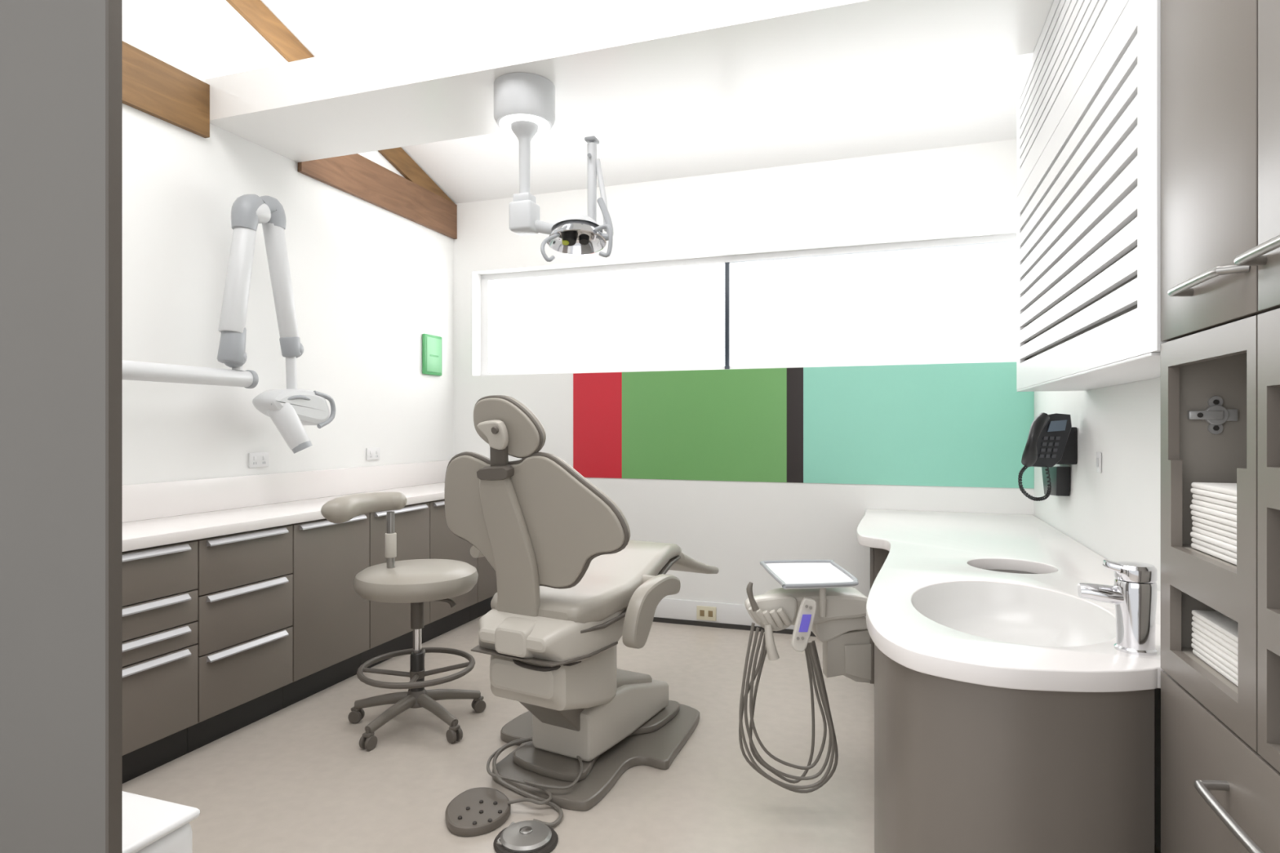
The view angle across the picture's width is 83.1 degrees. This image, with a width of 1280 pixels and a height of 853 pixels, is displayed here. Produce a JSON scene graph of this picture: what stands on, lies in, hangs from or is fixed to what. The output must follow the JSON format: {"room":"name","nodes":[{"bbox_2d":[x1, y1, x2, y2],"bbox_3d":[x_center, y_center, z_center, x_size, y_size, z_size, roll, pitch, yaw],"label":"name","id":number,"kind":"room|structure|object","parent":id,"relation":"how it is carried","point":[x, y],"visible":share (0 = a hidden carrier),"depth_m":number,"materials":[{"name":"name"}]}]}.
{"room":"dental clinic","nodes":[
{"label":"dental clinic","id":0,"kind":"room"},
{"bbox_2d":[122,0,453,484],"bbox_3d":[-2.256,-1.050,3.016,0.180,4.700,5.450,0,0,19],"label":"wall","id":1,"kind":"structure","parent":0,"point":[369,280],"depth_m":3.62,"materials":[{"name":"white paint"}]},
{"bbox_2d":[122,40,209,137],"bbox_3d":[-2.384,-1.472,2.315,0.028,0.245,2.240,0,0,19],"label":"roof beam","id":2,"kind":"structure","parent":1,"relation":"attached to","point":[152,86],"depth_m":3.16,"materials":[{"name":"brown wood"}]},
{"bbox_2d":[122,194,335,453],"bbox_3d":[-1.922,-0.485,3.129,0.265,1.233,1.449,0,0,25],"label":"dental xray arm","id":3,"kind":"object","parent":1,"relation":"attached to","point":[291,408],"visible":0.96,"depth_m":3.35},
{"bbox_2d":[248,452,268,467],"bbox_3d":[-1.933,0.169,3.663,0.012,0.074,0.120,0,0,19],"label":"wall socket","id":4,"kind":"object","parent":1,"relation":"attached to","point":[259,459],"visible":1,"depth_m":3.65,"materials":[{"name":"white plastic"}]},
{"bbox_2d":[366,447,380,460],"bbox_3d":[-1.653,0.170,4.481,0.012,0.074,0.120,0,0,19],"label":"wall socket","id":5,"kind":"object","parent":1,"relation":"attached to","point":[371,453],"visible":1,"depth_m":4.47,"materials":[{"name":"white plastic"}]},
{"bbox_2d":[422,333,441,376],"bbox_3d":[-1.450,-0.499,5.048,0.029,0.280,0.210,0,0,19],"label":"wall holder","id":6,"kind":"object","parent":1,"relation":"attached to","point":[431,344],"visible":1,"depth_m":5.02,"materials":[{"name":"green plastic"}]},
{"bbox_2d":[204,0,1053,162],"bbox_3d":[0.027,-1.528,2.971,4.170,0.195,0.560,0,0,19],"label":"ceiling beam","id":7,"kind":"structure","parent":1,"relation":"attached to","point":[601,58],"depth_m":2.89,"materials":[{"name":"paint"}]},
{"bbox_2d":[493,71,613,262],"bbox_3d":[-0.354,-1.039,2.986,0.541,0.781,0.312,0,0,19],"label":"light","id":8,"kind":"object","parent":7,"relation":"hanging from","point":[524,103],"visible":1,"depth_m":2.98,"materials":[{"name":"metal"}]},
{"bbox_2d":[122,614,1159,852],"bbox_3d":[-0.212,1.350,2.318,4.700,0.100,5.450,0,0,19],"label":"floor","id":9,"kind":"structure","parent":0,"point":[298,778],"depth_m":2.72,"materials":[{"name":"plastic"}]},
{"bbox_2d":[0,0,122,852],"bbox_3d":[-1.471,-0.300,1.230,1.621,3.200,0.018,0,0,19],"label":"door","id":10,"kind":"structure","parent":9,"relation":"on","point":[61,60],"depth_m":0.99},
{"bbox_2d":[122,540,197,783],"bbox_3d":[-2.026,0.873,2.676,0.468,0.855,0.512,0,0,19],"label":"base cabinet","id":11,"kind":"object","parent":9,"relation":"on","point":[160,583],"visible":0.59,"depth_m":2.70,"materials":[{"name":"beige laminate"}]},
{"bbox_2d":[122,460,449,551],"bbox_3d":[-1.650,0.344,3.781,0.468,0.198,3.088,0,0,19],"label":"countertop","id":12,"kind":"structure","parent":11,"relation":"on","point":[154,514],"depth_m":3.43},
{"bbox_2d":[122,791,199,852],"bbox_3d":[-0.926,0.969,1.172,0.340,0.662,0.196,0,0,19],"label":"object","id":13,"kind":"object","parent":9,"relation":"on","point":[149,824],"visible":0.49,"depth_m":1.17,"materials":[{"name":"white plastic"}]},
{"bbox_2d":[186,524,293,753],"bbox_3d":[-1.865,0.873,3.146,0.468,0.855,0.479,0,0,19],"label":"base cabinet","id":14,"kind":"object","parent":9,"relation":"on","point":[245,588],"visible":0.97,"depth_m":3.05,"materials":[{"name":"beige laminate"}]},
{"bbox_2d":[283,512,369,708],"bbox_3d":[-1.703,0.873,3.619,0.468,0.855,0.516,0,0,19],"label":"base cabinet","id":15,"kind":"object","parent":9,"relation":"on","point":[331,626],"visible":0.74,"depth_m":3.51,"materials":[{"name":"beige laminate"}]},
{"bbox_2d":[360,502,429,667],"bbox_3d":[-1.534,0.873,4.114,0.468,0.855,0.525,0,0,19],"label":"base cabinet","id":16,"kind":"object","parent":9,"relation":"on","point":[390,630],"visible":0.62,"depth_m":4.02,"materials":[{"name":"beige laminate"}]},
{"bbox_2d":[320,492,485,750],"bbox_3d":[-0.989,0.792,3.157,0.576,1.016,0.581,0,0,0],"label":"stool","id":17,"kind":"object","parent":9,"relation":"on","point":[415,582],"visible":1,"depth_m":3.07,"materials":[{"name":"beige leather"}]},
{"bbox_2d":[421,498,477,644],"bbox_3d":[-1.364,0.873,4.614,0.468,0.855,0.528,0,0,19],"label":"base cabinet","id":18,"kind":"object","parent":9,"relation":"on","point":[444,544],"visible":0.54,"depth_m":4.47,"materials":[{"name":"beige laminate"}]},
{"bbox_2d":[444,786,511,836],"bbox_3d":[-0.542,1.282,2.413,0.220,0.037,0.260,0,0,19],"label":"foot pedal","id":19,"kind":"object","parent":9,"relation":"on","point":[475,811],"visible":1,"depth_m":2.38,"materials":[{"name":"grey plastic"}]},
{"bbox_2d":[470,556,497,621],"bbox_3d":[-1.214,0.873,5.052,0.468,0.855,0.395,0,0,19],"label":"base cabinet","id":20,"kind":"object","parent":9,"relation":"on","point":[486,579],"visible":0.21,"depth_m":4.91,"materials":[{"name":"beige laminate"}]},
{"bbox_2d":[493,820,558,852],"bbox_3d":[-0.356,1.278,2.255,0.200,0.044,0.200,0,0,19],"label":"foot pedal","id":21,"kind":"object","parent":9,"relation":"on","point":[527,836],"visible":1,"depth_m":2.23,"materials":[{"name":"silver metal"}]},
{"bbox_2d":[492,737,563,827],"bbox_3d":[-0.404,1.245,2.582,0.259,0.104,0.538,0,0,-6],"label":"cable","id":22,"kind":"object","parent":9,"relation":"on","point":[500,751],"visible":0.88,"depth_m":2.48,"materials":[{"name":"grey rubber"}]},
{"bbox_2d":[486,737,582,804],"bbox_3d":[-0.385,1.240,2.603,0.376,0.061,0.385,0,0,19],"label":"cable","id":23,"kind":"object","parent":9,"relation":"on","point":[543,787],"visible":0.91,"depth_m":2.49,"materials":[{"name":"grey rubber"}]},
{"bbox_2d":[444,395,718,810],"bbox_3d":[-0.181,0.596,3.150,0.891,1.408,1.611,0,0,19],"label":"dental chair","id":24,"kind":"object","parent":9,"relation":"on","point":[571,580],"visible":0.99,"depth_m":2.54,"materials":[{"name":"beige leather"}]},
{"bbox_2d":[499,395,546,452],"bbox_3d":[-0.445,-0.004,2.498,0.278,0.209,0.068,0,0,24],"label":"cushion","id":25,"kind":"object","parent":24,"relation":"on","point":[520,439],"depth_m":2.44,"materials":[{"name":"beige leather"}]},
{"bbox_2d":[472,452,630,568],"bbox_3d":[-0.373,0.324,2.533,0.774,0.472,0.113,0,0,29],"label":"backrest cushion","id":26,"kind":"object","parent":24,"relation":"on","point":[531,517],"depth_m":2.47,"materials":[{"name":"beige leather"}]},
{"bbox_2d":[490,539,681,623],"bbox_3d":[-0.160,0.608,2.958,0.444,0.185,0.940,0,0,29],"label":"seat cushion","id":27,"kind":"object","parent":24,"relation":"on","point":[607,592],"depth_m":2.59,"materials":[{"name":"beige leather"}]},
{"bbox_2d":[738,560,871,793],"bbox_3d":[0.580,0.858,2.491,0.419,0.721,0.484,0,0,19],"label":"dental delivery unit","id":28,"kind":"object","parent":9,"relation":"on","point":[819,597],"visible":0.98,"depth_m":2.40,"materials":[{"name":"white plastic"}]},
{"bbox_2d":[760,560,858,589],"bbox_3d":[0.572,0.506,2.494,0.359,0.017,0.484,0,0,19],"label":"tray","id":29,"kind":"object","parent":28,"relation":"on","point":[790,574],"depth_m":2.48,"materials":[{"name":"grey plastic"}]},
{"bbox_2d":[870,547,1029,684],"bbox_3d":[1.642,0.923,3.712,0.853,0.753,1.086,0,0,19],"label":"base cabinet","id":30,"kind":"object","parent":9,"relation":"on","point":[878,557],"visible":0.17,"depth_m":3.34,"materials":[{"name":"beige paint"}]},
{"bbox_2d":[874,644,1154,852],"bbox_3d":[0.858,0.922,2.308,0.488,0.751,1.619,0,0,1],"label":"base cabinet","id":31,"kind":"object","parent":9,"relation":"on","point":[960,766],"visible":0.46,"depth_m":1.52,"materials":[{"name":"grey laminate"}]},
{"bbox_2d":[857,509,1164,692],"bbox_3d":[1.317,0.660,2.853,0.925,0.320,2.923,0,0,19],"label":"countertop","id":32,"kind":"structure","parent":31,"relation":"on","point":[943,602],"depth_m":2.24,"materials":[{"name":"white stone"}]},
{"bbox_2d":[911,582,1115,646],"bbox_3d":[1.017,0.587,1.993,0.506,0.166,0.729,0,0,19],"label":"sink","id":33,"kind":"object","parent":32,"relation":"in","point":[1022,614],"depth_m":2.22,"materials":[{"name":"white ceramic"}]},
{"bbox_2d":[1077,560,1157,655],"bbox_3d":[1.074,0.402,1.625,0.149,0.197,0.080,0,0,19],"label":"mixer tap","id":34,"kind":"object","parent":32,"relation":"on","point":[1134,593],"visible":1,"depth_m":1.59,"materials":[{"name":"silver metal"}]},
{"bbox_2d":[1160,671,1279,852],"bbox_3d":[1.192,0.900,1.013,0.640,0.800,0.824,0,0,19],"label":"base cabinet","id":35,"kind":"object","parent":9,"relation":"on","point":[1219,795],"visible":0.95,"depth_m":1.26,"materials":[{"name":"grey laminate"}]},
{"bbox_2d":[260,0,1033,204],"bbox_3d":[-0.122,-2.364,2.520,4.180,1.447,4.490,0,0,19],"label":"ceiling","id":36,"kind":"structure","parent":0,"point":[970,103],"depth_m":4.15,"materials":[{"name":"paint"}]},
{"bbox_2d":[226,0,453,203],"bbox_3d":[-1.908,-2.060,3.706,0.024,1.164,3.380,0,0,19],"label":"rafter","id":37,"kind":"object","parent":36,"relation":"attached to","point":[255,12],"visible":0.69,"depth_m":3.82,"materials":[{"name":"brown wood"}]},
{"bbox_2d":[297,153,457,239],"bbox_3d":[-1.600,-1.505,4.610,0.028,0.250,1.490,0,0,19],"label":"roof beam","id":38,"kind":"structure","parent":36,"relation":"attached to","point":[355,175],"depth_m":4.55,"materials":[{"name":"brown wood"}]},
{"bbox_2d":[453,138,1034,604],"bbox_3d":[0.665,-0.300,4.761,4.220,3.200,0.260,0,0,19],"label":"wall","id":39,"kind":"structure","parent":0,"point":[966,190],"depth_m":4.62,"materials":[{"name":"white paint"}]},
{"bbox_2d":[573,372,622,478],"bbox_3d":[-0.292,-0.009,4.948,0.359,0.719,0.004,0,0,19],"label":"wall panel","id":40,"kind":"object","parent":39,"relation":"attached to","point":[597,397],"depth_m":4.95,"materials":[{"name":"red paint"}]},
{"bbox_2d":[622,368,786,482],"bbox_3d":[0.399,-0.009,4.712,1.103,0.719,0.004,0,0,19],"label":"wall panel","id":41,"kind":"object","parent":39,"relation":"attached to","point":[731,424],"depth_m":4.70,"materials":[{"name":"green paint"}]},
{"bbox_2d":[696,605,716,621],"bbox_3d":[0.431,1.212,4.684,0.130,0.090,0.012,0,0,19],"label":"wall socket","id":42,"kind":"object","parent":39,"relation":"attached to","point":[704,613],"visible":1,"depth_m":4.68,"materials":[{"name":"beige plastic"}]},
{"bbox_2d":[699,609,704,616],"bbox_3d":[0.403,1.212,4.689,0.030,0.040,0.002,0,0,19],"label":"outlet","id":43,"kind":"object","parent":42,"relation":"attached to","point":[701,611],"depth_m":4.69,"materials":[{"name":"beige plastic"}]},
{"bbox_2d":[708,610,712,617],"bbox_3d":[0.456,1.212,4.670,0.030,0.040,0.002,0,0,19],"label":"outlet","id":44,"kind":"object","parent":42,"relation":"attached to","point":[710,612],"depth_m":4.67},
{"bbox_2d":[653,598,815,636],"bbox_3d":[0.275,1.220,4.749,2.450,0.160,0.014,0,0,19],"label":"baseboard","id":45,"kind":"structure","parent":39,"relation":"attached to","point":[677,609],"depth_m":4.69,"materials":[{"name":"white plastic"}]},
{"bbox_2d":[480,233,1016,375],"bbox_3d":[0.649,-0.750,4.777,3.860,0.760,0.080,0,0,19],"label":"window","id":46,"kind":"structure","parent":39,"relation":"in","point":[949,300],"depth_m":4.71,"materials":[{"name":"white glass"}]},
{"bbox_2d":[488,262,724,372],"bbox_3d":[-0.279,-0.743,5.080,1.787,0.685,0.005,0,0,19],"label":"blind","id":47,"kind":"object","parent":46,"relation":"attached to","point":[670,316],"depth_m":5.05,"materials":[{"name":"white fabric"}]},
{"bbox_2d":[729,242,1016,365],"bbox_3d":[1.529,-0.743,4.463,1.971,0.685,0.005,0,0,19],"label":"blind","id":48,"kind":"object","parent":46,"relation":"attached to","point":[942,302],"depth_m":4.48,"materials":[{"name":"white fabric"}]},
{"bbox_2d":[786,367,803,482],"bbox_3d":[0.970,-0.009,4.517,0.103,0.719,0.004,0,0,19],"label":"trim","id":49,"kind":"structure","parent":39,"relation":"attached to","point":[794,375],"depth_m":4.51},
{"bbox_2d":[803,361,1034,488],"bbox_3d":[1.624,-0.009,4.293,1.280,0.719,0.004,0,0,19],"label":"wall panel","id":50,"kind":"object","parent":39,"relation":"attached to","point":[951,424],"depth_m":4.28,"materials":[{"name":"teal paint"}]},
{"bbox_2d":[1034,377,1160,852],"bbox_3d":[1.587,-1.050,1.566,0.410,4.700,5.190,0,0,19],"label":"wall","id":51,"kind":"structure","parent":0,"point":[1114,513],"depth_m":2.63,"materials":[{"name":"white paint"}]},
{"bbox_2d":[1017,412,1076,501],"bbox_3d":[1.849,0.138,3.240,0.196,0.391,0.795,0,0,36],"label":"desk phone","id":52,"kind":"object","parent":51,"relation":"attached to","point":[1051,441],"visible":1,"depth_m":3.08,"materials":[{"name":"black plastic"}]},
{"bbox_2d":[1016,0,1168,391],"bbox_3d":[1.469,-0.788,2.263,0.258,1.277,1.708,0,0,19],"label":"upper cabinet","id":53,"kind":"object","parent":51,"relation":"attached to","point":[1088,97],"visible":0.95,"depth_m":2.03,"materials":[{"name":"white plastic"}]},
{"bbox_2d":[1096,452,1101,472],"bbox_3d":[1.793,0.140,2.823,0.010,0.080,0.050,0,0,19],"label":"wall switch","id":54,"kind":"object","parent":51,"relation":"attached to","point":[1098,454],"visible":1,"depth_m":2.81,"materials":[{"name":"white plastic"}]},
{"bbox_2d":[1160,0,1268,751],"bbox_3d":[1.263,-0.601,1.208,0.630,2.198,0.409,0,0,19],"label":"tall cabinet","id":55,"kind":"object","parent":51,"relation":"attached to","point":[1209,48],"visible":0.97,"depth_m":1.31,"materials":[{"name":"beige paint"}]},
{"bbox_2d":[1182,545,1236,568],"bbox_3d":[1.156,0.244,1.245,0.276,0.011,0.363,0,0,19],"label":"niche shelf","id":56,"kind":"object","parent":55,"relation":"attached to","point":[1188,548],"depth_m":1.31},
{"bbox_2d":[1181,647,1238,693],"bbox_3d":[1.156,0.452,1.245,0.276,0.011,0.363,0,0,19],"label":"niche shelf","id":57,"kind":"object","parent":55,"relation":"attached to","point":[1187,653],"depth_m":1.31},
{"bbox_2d":[1191,542,1236,564],"bbox_3d":[1.119,0.232,1.256,0.180,0.010,0.275,0,0,19],"label":"paper towel","id":58,"kind":"object","parent":55,"relation":"on","point":[1228,558],"visible":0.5,"depth_m":1.31,"materials":[{"name":"white paper"}]},
{"bbox_2d":[1191,537,1236,558],"bbox_3d":[1.120,0.222,1.256,0.180,0.010,0.275,0,0,19],"label":"paper towel","id":59,"kind":"object","parent":58,"relation":"on","point":[1213,547],"visible":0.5,"depth_m":1.31,"materials":[{"name":"white paper"}]},
{"bbox_2d":[1190,531,1236,552],"bbox_3d":[1.119,0.211,1.258,0.180,0.010,0.275,0,0,19],"label":"paper towel","id":60,"kind":"object","parent":59,"relation":"on","point":[1216,542],"visible":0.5,"depth_m":1.31,"materials":[{"name":"white paper"}]},
{"bbox_2d":[1191,526,1236,546],"bbox_3d":[1.123,0.200,1.259,0.180,0.010,0.275,0,0,19],"label":"paper towel","id":61,"kind":"object","parent":60,"relation":"on","point":[1208,533],"visible":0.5,"depth_m":1.31,"materials":[{"name":"white paper"}]},
{"bbox_2d":[1191,520,1236,539],"bbox_3d":[1.121,0.190,1.256,0.180,0.010,0.275,0,0,19],"label":"paper towel","id":62,"kind":"object","parent":61,"relation":"on","point":[1233,535],"visible":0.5,"depth_m":1.31,"materials":[{"name":"white paper"}]},
{"bbox_2d":[1191,515,1236,533],"bbox_3d":[1.121,0.179,1.256,0.180,0.010,0.275,0,0,19],"label":"paper towel","id":63,"kind":"object","parent":62,"relation":"on","point":[1204,521],"visible":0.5,"depth_m":1.31,"materials":[{"name":"white paper"}]},
{"bbox_2d":[1191,510,1236,527],"bbox_3d":[1.119,0.168,1.256,0.180,0.010,0.275,0,0,19],"label":"paper towel","id":64,"kind":"object","parent":63,"relation":"on","point":[1218,519],"visible":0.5,"depth_m":1.31,"materials":[{"name":"white paper"}]},
{"bbox_2d":[1190,504,1236,521],"bbox_3d":[1.121,0.157,1.260,0.180,0.010,0.275,0,0,19],"label":"paper towel","id":65,"kind":"object","parent":64,"relation":"on","point":[1201,508],"visible":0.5,"depth_m":1.31,"materials":[{"name":"white paper"}]},
{"bbox_2d":[1191,498,1236,515],"bbox_3d":[1.123,0.147,1.259,0.180,0.010,0.275,0,0,19],"label":"paper towel","id":66,"kind":"object","parent":65,"relation":"on","point":[1211,505],"visible":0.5,"depth_m":1.32,"materials":[{"name":"white paper"}]},
{"bbox_2d":[1192,493,1236,508],"bbox_3d":[1.121,0.136,1.256,0.180,0.010,0.275,0,0,19],"label":"paper towel","id":67,"kind":"object","parent":66,"relation":"on","point":[1222,502],"visible":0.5,"depth_m":1.31,"materials":[{"name":"white paper"}]},
{"bbox_2d":[1190,488,1236,502],"bbox_3d":[1.120,0.125,1.259,0.180,0.010,0.275,0,0,19],"label":"paper towel","id":68,"kind":"object","parent":67,"relation":"on","point":[1196,491],"visible":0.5,"depth_m":1.31,"materials":[{"name":"white paper"}]},
{"bbox_2d":[1191,482,1236,496],"bbox_3d":[1.122,0.115,1.259,0.180,0.010,0.275,0,0,19],"label":"paper towel","id":69,"kind":"object","parent":68,"relation":"on","point":[1224,488],"visible":0.5,"depth_m":1.33,"materials":[{"name":"white paper"}]},
{"bbox_2d":[1192,648,1238,686],"bbox_3d":[1.121,0.439,1.255,0.180,0.010,0.275,0,0,19],"label":"paper towel","id":70,"kind":"object","parent":55,"relation":"on","point":[1195,652],"visible":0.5,"depth_m":1.31,"materials":[{"name":"white paper"}]},
{"bbox_2d":[1191,643,1238,680],"bbox_3d":[1.121,0.429,1.258,0.180,0.010,0.275,0,0,19],"label":"paper towel","id":71,"kind":"object","parent":70,"relation":"on","point":[1193,646],"visible":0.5,"depth_m":1.31,"materials":[{"name":"white paper"}]},
{"bbox_2d":[1191,638,1238,675],"bbox_3d":[1.120,0.418,1.256,0.180,0.010,0.275,0,0,19],"label":"paper towel","id":72,"kind":"object","parent":71,"relation":"on","point":[1233,668],"visible":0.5,"depth_m":1.31,"materials":[{"name":"white paper"}]},
{"bbox_2d":[1191,632,1238,668],"bbox_3d":[1.120,0.407,1.255,0.180,0.010,0.275,0,0,19],"label":"paper towel","id":73,"kind":"object","parent":72,"relation":"on","point":[1194,635],"visible":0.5,"depth_m":1.31,"materials":[{"name":"white paper"}]},
{"bbox_2d":[1191,626,1238,661],"bbox_3d":[1.123,0.396,1.259,0.180,0.010,0.275,0,0,19],"label":"paper towel","id":74,"kind":"object","parent":73,"relation":"on","point":[1206,637],"visible":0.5,"depth_m":1.31,"materials":[{"name":"white paper"}]},
{"bbox_2d":[1191,621,1238,655],"bbox_3d":[1.121,0.386,1.256,0.180,0.010,0.275,0,0,19],"label":"paper towel","id":75,"kind":"object","parent":74,"relation":"on","point":[1200,628],"visible":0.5,"depth_m":1.31,"materials":[{"name":"white paper"}]},
{"bbox_2d":[1191,615,1238,648],"bbox_3d":[1.123,0.375,1.258,0.180,0.010,0.275,0,0,19],"label":"paper towel","id":76,"kind":"object","parent":75,"relation":"on","point":[1228,639],"visible":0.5,"depth_m":1.31,"materials":[{"name":"white paper"}]},
{"bbox_2d":[1191,609,1238,642],"bbox_3d":[1.123,0.364,1.259,0.180,0.010,0.275,0,0,19],"label":"paper towel","id":77,"kind":"object","parent":76,"relation":"on","point":[1220,622],"visible":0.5,"depth_m":1.33,"materials":[{"name":"white paper"}]},
{"bbox_2d":[1233,0,1279,772],"bbox_3d":[1.129,-0.601,0.816,0.630,2.198,0.413,0,0,19],"label":"tall cabinet","id":78,"kind":"object","parent":51,"relation":"attached to","point":[1266,255],"visible":1,"depth_m":1.07,"materials":[{"name":"beige paint"}]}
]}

